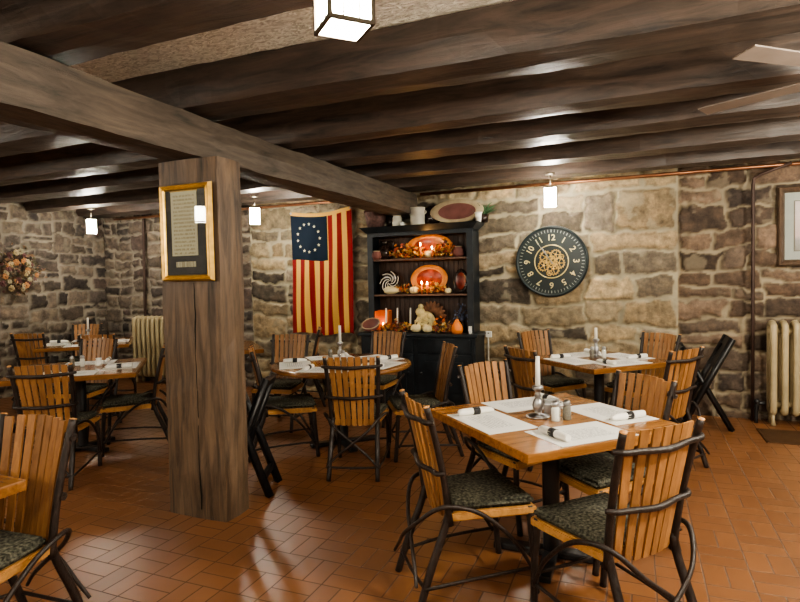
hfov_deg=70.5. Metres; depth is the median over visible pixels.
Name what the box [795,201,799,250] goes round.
print
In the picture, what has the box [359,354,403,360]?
placemat
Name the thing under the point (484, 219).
potted plant
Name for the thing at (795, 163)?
ceiling pipe
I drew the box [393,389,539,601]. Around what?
chair
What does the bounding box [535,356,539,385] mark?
candle
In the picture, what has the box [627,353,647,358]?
napkin
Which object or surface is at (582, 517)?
cushion
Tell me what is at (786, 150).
joist
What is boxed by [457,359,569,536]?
chair
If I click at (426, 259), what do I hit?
shelf
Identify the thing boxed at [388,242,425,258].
leaf garland
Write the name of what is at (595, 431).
placemat
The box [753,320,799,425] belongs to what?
radiator
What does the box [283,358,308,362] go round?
roll
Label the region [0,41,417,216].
girder
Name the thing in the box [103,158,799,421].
wall
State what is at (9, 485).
dining table
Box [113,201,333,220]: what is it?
ceiling pipe
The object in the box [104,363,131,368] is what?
roll
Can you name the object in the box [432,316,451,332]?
leaf garland
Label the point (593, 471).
cushion
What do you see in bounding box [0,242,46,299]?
wreath
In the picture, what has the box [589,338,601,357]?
candlestick
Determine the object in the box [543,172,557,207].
pendant lantern
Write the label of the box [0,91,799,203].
joist
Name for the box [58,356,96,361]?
napkin
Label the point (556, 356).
napkin
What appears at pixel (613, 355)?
placemat
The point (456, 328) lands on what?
gourd
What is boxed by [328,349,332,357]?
pepper shaker
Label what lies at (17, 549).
cushion
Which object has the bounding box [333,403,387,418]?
cushion
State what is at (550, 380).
cushion
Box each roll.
[50,340,69,342]
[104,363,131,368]
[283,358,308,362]
[302,364,314,370]
[380,354,397,359]
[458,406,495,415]
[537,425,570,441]
[540,393,560,402]
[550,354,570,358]
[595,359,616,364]
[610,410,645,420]
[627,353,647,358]
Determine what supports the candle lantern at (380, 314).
on the hutch
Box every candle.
[338,326,340,341]
[385,308,387,331]
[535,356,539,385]
[594,328,596,338]
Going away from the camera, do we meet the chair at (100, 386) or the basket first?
the chair at (100, 386)
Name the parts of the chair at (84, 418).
post, leg, leg, post, seat, leg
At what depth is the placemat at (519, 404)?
3.33 m
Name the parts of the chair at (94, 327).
post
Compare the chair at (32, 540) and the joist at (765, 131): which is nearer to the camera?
the chair at (32, 540)
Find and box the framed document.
[159,181,214,281]
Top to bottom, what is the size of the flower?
0.098 m
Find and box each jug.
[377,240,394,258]
[452,303,467,331]
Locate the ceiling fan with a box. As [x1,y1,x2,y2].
[698,44,799,114]
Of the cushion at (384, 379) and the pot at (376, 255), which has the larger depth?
the pot at (376, 255)
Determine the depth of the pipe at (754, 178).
5.69 m
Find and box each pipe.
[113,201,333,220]
[142,218,148,380]
[420,161,799,195]
[751,161,791,420]
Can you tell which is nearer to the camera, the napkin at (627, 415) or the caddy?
the napkin at (627, 415)
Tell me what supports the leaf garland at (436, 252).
on the hutch
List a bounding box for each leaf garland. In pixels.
[380,318,413,331]
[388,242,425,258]
[395,283,409,293]
[418,276,446,293]
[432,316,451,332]
[433,238,455,257]
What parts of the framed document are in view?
caption plate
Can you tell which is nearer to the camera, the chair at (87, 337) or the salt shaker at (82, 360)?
the salt shaker at (82, 360)
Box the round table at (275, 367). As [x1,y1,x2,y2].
[270,354,411,451]
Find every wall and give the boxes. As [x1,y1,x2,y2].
[0,202,108,398]
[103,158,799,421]
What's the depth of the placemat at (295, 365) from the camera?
5.09 m
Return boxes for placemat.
[43,342,69,346]
[51,370,97,376]
[65,359,116,365]
[101,362,139,369]
[279,361,310,368]
[296,367,348,372]
[305,355,353,360]
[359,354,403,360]
[375,361,405,368]
[448,411,536,434]
[482,396,563,412]
[525,421,638,446]
[544,357,596,364]
[551,352,606,357]
[560,402,658,424]
[593,359,651,366]
[599,353,653,359]
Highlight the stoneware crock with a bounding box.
[409,207,426,224]
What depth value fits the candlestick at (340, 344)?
5.38 m
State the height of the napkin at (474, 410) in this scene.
0.042 m
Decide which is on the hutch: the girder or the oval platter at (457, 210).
the oval platter at (457, 210)
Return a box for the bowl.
[361,318,379,331]
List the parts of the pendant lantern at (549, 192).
frame, glass pane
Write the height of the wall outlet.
0.815 m
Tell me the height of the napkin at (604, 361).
0.042 m
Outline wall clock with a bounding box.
[516,226,588,296]
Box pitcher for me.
[95,358,102,365]
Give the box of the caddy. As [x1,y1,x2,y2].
[542,398,560,414]
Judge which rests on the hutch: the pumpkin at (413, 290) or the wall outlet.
the pumpkin at (413, 290)
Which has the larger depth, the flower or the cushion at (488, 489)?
the flower
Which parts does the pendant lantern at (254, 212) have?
frame, glass pane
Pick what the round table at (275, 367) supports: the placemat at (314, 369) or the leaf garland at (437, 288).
the placemat at (314, 369)
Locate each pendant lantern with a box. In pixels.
[85,208,97,233]
[249,195,260,223]
[313,0,375,42]
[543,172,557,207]
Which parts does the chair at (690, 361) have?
post, post, leg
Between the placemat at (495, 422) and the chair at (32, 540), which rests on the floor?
the chair at (32, 540)
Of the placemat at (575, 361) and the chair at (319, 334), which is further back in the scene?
the chair at (319, 334)
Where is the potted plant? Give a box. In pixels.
[470,202,496,222]
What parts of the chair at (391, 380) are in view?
post, seat, leg, post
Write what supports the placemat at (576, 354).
on the dining table at (597, 370)
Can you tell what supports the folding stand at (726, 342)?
on the floor
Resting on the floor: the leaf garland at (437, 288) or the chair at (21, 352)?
the chair at (21, 352)
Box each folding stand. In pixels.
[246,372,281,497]
[679,334,735,431]
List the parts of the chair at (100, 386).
seat, post, leg, post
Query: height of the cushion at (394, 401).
0.044 m
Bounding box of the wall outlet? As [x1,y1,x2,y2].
[486,331,491,398]
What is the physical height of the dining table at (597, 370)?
0.746 m
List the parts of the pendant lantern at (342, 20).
glass pane, frame, frame, pane, frame, glass pane, frame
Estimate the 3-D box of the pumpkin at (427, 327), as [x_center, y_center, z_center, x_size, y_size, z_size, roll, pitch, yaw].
[0.326,0.310,6.729,0.128,0.118,0.128,0,2,23]
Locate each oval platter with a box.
[407,234,451,256]
[411,265,447,291]
[430,199,483,222]
[454,269,466,292]
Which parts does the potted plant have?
pot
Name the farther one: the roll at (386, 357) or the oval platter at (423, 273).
the oval platter at (423, 273)
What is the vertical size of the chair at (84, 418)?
0.943 m
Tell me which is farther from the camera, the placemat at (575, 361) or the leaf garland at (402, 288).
the leaf garland at (402, 288)
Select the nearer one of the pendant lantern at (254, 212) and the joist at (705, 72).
the joist at (705, 72)
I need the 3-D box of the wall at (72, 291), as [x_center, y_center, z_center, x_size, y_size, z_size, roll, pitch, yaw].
[-6.835,0.061,4.319,0.066,2.840,10.720,0,2,23]
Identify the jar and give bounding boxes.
[392,215,401,225]
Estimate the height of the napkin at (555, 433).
0.042 m
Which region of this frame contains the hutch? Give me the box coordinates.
[358,221,485,406]
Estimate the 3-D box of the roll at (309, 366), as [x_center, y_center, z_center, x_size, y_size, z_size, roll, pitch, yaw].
[-0.778,0.564,4.847,0.042,0.042,0.234,-1,2,13]
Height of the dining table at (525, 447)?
0.746 m
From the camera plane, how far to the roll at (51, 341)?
7.55 m
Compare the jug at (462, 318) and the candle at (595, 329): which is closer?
the candle at (595, 329)
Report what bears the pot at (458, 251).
on the hutch
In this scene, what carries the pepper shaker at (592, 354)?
on the dining table at (597, 370)
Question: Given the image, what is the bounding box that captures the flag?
[290,206,353,334]
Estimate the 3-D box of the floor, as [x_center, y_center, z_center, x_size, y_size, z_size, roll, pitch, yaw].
[-1.293,1.501,2.081,12.200,0.100,11.000,0,2,23]
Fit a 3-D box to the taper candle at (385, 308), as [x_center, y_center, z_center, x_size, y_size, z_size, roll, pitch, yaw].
[-0.173,0.233,6.976,0.060,0.290,0.058,0,2,23]
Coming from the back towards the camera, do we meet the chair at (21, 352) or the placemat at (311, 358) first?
the chair at (21, 352)
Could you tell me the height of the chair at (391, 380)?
0.943 m
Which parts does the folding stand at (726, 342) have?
leg, strap panel, rail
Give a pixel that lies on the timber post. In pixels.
(203, 321)
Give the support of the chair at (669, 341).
on the floor
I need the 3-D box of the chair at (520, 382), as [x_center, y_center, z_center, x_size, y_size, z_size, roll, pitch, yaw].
[1.187,0.837,4.647,0.614,0.943,0.516,-2,2,-22]
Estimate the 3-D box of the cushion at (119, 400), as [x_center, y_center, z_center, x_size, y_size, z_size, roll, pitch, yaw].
[-2.503,0.910,5.230,0.410,0.044,0.440,-2,2,-20]
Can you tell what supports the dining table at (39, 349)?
on the floor
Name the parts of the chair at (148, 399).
leg, leg, seat, post, leg, leg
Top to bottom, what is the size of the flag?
1.690 m
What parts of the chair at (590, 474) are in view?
leg, seat, post, post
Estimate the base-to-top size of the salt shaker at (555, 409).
0.107 m
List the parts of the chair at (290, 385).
post, seat, leg, post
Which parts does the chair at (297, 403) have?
post, leg, post, seat, leg, leg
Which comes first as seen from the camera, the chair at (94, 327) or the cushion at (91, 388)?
the cushion at (91, 388)
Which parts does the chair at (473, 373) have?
post, leg, leg, post, seat, leg, leg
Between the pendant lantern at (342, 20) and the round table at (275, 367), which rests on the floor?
the round table at (275, 367)
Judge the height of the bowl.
0.170 m
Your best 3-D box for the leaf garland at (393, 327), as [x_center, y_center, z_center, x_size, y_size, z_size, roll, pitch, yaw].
[-0.038,0.290,6.944,0.432,0.170,0.149,0,2,23]
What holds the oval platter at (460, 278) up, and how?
on the hutch
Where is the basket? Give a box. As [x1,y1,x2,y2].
[364,210,385,226]
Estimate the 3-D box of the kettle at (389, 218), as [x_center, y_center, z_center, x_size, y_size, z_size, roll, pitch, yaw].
[-0.081,-1.015,7.109,0.190,0.200,0.190,-2,2,-18]
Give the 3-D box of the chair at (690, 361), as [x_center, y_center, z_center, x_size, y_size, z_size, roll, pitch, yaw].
[2.053,0.824,4.503,0.516,0.943,0.615,-3,3,-32]
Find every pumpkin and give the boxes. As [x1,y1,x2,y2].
[409,285,418,293]
[410,322,421,331]
[422,322,432,331]
[424,249,430,256]
[444,287,451,292]
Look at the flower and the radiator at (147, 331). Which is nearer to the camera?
the flower
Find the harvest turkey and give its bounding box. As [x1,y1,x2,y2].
[415,301,445,329]
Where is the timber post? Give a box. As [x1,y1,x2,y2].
[158,156,248,521]
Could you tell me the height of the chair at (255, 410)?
0.941 m
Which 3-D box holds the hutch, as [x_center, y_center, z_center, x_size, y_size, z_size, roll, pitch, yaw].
[0.253,0.164,6.855,1.500,2.150,0.492,0,2,23]
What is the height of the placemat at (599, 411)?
0.002 m
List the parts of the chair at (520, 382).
post, post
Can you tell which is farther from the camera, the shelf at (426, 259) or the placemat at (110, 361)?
the shelf at (426, 259)
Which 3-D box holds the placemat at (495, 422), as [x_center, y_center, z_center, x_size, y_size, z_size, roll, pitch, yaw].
[0.475,0.628,2.969,0.285,0.002,0.440,-2,2,-22]
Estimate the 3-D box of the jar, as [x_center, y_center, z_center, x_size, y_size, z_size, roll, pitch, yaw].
[-0.034,-0.984,6.960,0.120,0.148,0.119,0,2,23]
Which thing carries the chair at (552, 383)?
on the floor
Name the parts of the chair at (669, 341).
leg, seat, post, post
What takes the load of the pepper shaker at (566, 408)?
on the dining table at (525, 447)
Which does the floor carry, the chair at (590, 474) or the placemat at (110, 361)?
the chair at (590, 474)
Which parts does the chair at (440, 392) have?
leg, leg, seat, post, leg, post, leg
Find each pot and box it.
[372,251,380,259]
[453,246,464,256]
[475,212,481,221]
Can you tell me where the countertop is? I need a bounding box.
[358,330,485,337]
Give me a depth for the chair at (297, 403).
4.83 m
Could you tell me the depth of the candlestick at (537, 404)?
3.01 m
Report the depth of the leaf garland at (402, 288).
6.96 m
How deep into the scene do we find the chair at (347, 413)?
4.30 m
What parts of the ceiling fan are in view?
blade, blade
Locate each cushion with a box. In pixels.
[0,530,45,569]
[25,411,98,428]
[53,383,107,393]
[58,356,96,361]
[101,392,151,407]
[252,378,302,389]
[267,393,315,408]
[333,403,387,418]
[348,375,397,384]
[388,394,440,409]
[436,468,533,510]
[477,441,519,461]
[533,374,584,387]
[533,492,647,545]
[559,452,645,489]
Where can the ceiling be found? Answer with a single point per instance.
(289, 28)
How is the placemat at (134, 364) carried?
on the dining table at (80, 381)
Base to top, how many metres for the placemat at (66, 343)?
0.002 m
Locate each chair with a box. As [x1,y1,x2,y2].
[0,413,91,601]
[6,363,101,494]
[10,333,69,408]
[46,338,121,436]
[58,323,103,380]
[77,333,136,412]
[100,344,167,456]
[247,345,319,462]
[251,334,310,432]
[277,326,326,406]
[321,355,391,481]
[348,330,406,427]
[387,341,464,462]
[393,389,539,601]
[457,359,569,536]
[503,345,544,471]
[517,329,586,397]
[530,416,704,601]
[559,370,681,575]
[604,331,682,422]
[616,346,709,467]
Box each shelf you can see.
[373,256,466,261]
[374,293,466,295]
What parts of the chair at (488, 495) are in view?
leg, post, leg, post, seat, leg, leg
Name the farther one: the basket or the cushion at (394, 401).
the basket
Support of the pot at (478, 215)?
on the hutch
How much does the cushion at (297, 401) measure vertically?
0.044 m
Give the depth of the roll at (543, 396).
3.40 m
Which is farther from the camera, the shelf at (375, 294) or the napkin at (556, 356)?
the shelf at (375, 294)
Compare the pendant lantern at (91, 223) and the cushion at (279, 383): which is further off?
the pendant lantern at (91, 223)
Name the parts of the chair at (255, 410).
leg, leg, leg, rail, rail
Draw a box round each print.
[777,186,799,266]
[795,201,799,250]
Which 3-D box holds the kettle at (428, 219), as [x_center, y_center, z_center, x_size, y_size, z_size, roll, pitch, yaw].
[0.392,-1.038,6.944,0.198,0.240,0.198,-2,2,-15]
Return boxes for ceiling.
[70,0,513,82]
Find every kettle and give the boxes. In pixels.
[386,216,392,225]
[425,206,439,223]
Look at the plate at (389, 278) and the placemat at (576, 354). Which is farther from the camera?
the plate at (389, 278)
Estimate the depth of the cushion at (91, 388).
5.84 m
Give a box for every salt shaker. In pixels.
[80,355,84,366]
[551,401,559,421]
[602,346,605,357]
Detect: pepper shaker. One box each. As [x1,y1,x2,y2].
[70,356,74,366]
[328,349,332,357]
[563,399,570,420]
[590,346,594,357]
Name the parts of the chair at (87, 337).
leg, post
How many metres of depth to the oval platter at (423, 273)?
6.95 m
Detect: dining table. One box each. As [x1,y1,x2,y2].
[0,358,146,451]
[0,475,26,498]
[33,337,132,402]
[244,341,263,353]
[431,393,693,583]
[529,350,675,402]
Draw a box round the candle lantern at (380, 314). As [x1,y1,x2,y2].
[375,310,391,330]
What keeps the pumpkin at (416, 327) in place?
on the hutch
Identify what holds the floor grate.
on the floor
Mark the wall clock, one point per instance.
(552, 261)
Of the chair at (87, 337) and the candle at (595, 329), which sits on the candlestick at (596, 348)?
the candle at (595, 329)
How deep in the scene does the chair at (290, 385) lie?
6.12 m
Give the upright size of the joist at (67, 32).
0.300 m
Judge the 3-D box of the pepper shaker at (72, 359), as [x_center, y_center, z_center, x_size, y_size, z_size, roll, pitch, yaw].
[-3.061,0.563,5.287,0.043,0.107,0.043,0,2,28]
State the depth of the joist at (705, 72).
3.78 m
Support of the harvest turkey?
on the hutch
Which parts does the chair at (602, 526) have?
leg, seat, leg, post, leg, leg, post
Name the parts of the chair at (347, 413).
post, leg, leg, seat, leg, post, leg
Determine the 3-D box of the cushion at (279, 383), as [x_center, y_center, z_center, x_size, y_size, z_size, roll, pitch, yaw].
[-1.250,0.859,5.887,0.440,0.044,0.410,-1,2,13]
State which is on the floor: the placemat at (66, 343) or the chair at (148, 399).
the chair at (148, 399)
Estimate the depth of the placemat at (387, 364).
5.07 m
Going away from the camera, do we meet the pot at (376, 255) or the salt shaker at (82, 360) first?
the salt shaker at (82, 360)
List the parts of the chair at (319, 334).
post, leg, leg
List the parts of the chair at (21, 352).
post, post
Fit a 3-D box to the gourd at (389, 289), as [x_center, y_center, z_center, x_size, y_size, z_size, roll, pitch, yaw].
[-0.091,-0.133,7.012,0.227,0.100,0.098,0,2,23]
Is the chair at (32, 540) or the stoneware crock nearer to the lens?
the chair at (32, 540)
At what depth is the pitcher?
5.30 m
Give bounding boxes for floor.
[0,378,799,601]
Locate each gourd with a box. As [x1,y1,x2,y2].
[384,286,398,293]
[451,317,462,333]
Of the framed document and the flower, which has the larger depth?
the flower
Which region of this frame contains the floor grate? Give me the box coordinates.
[756,428,799,444]
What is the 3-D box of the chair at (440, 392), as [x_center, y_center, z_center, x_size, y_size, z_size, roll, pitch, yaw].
[0.208,0.847,4.906,0.615,0.943,0.516,-2,2,-9]
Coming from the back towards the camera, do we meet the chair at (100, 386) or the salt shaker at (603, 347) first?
the chair at (100, 386)
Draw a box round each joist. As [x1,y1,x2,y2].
[0,0,312,65]
[0,0,799,156]
[0,32,799,185]
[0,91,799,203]
[23,116,799,212]
[76,140,799,217]
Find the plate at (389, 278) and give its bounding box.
[379,271,399,291]
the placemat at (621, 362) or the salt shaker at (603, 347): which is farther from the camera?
the salt shaker at (603, 347)
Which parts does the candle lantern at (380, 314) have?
pane, pane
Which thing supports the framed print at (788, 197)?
attached to the wall at (668, 254)
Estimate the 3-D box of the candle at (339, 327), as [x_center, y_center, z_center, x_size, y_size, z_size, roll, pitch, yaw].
[-0.572,0.313,5.390,0.027,0.156,0.027,0,2,23]
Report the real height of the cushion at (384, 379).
0.044 m
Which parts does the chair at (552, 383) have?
post, post, seat, leg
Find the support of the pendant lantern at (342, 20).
hanging from the joist at (67, 32)
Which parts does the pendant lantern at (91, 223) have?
frame, glass pane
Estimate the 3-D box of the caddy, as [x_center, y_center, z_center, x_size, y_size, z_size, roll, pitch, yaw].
[0.826,0.577,3.098,0.090,0.080,0.055,-1,2,0]
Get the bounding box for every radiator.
[132,316,165,382]
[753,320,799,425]
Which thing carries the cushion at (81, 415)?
on the chair at (84, 418)
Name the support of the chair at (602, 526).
on the floor
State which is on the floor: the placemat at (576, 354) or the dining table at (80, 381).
the dining table at (80, 381)
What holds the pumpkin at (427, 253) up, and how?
on the hutch
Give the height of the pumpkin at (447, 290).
0.080 m
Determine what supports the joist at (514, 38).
attached to the ceiling
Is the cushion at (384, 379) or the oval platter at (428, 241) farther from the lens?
the oval platter at (428, 241)
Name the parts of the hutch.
panel, drawer, door, panel, rail, crown, panel, drawer, door, panel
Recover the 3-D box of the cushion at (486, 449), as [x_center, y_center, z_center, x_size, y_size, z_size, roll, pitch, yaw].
[0.745,0.904,3.566,0.440,0.044,0.410,-3,3,-33]
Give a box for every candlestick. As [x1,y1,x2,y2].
[337,342,346,360]
[526,385,549,419]
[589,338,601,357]
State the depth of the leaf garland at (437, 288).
6.79 m
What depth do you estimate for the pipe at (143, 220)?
8.82 m
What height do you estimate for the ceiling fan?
0.460 m
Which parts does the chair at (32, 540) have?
post, leg, seat, post, leg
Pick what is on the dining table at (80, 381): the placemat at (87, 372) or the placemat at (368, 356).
the placemat at (87, 372)

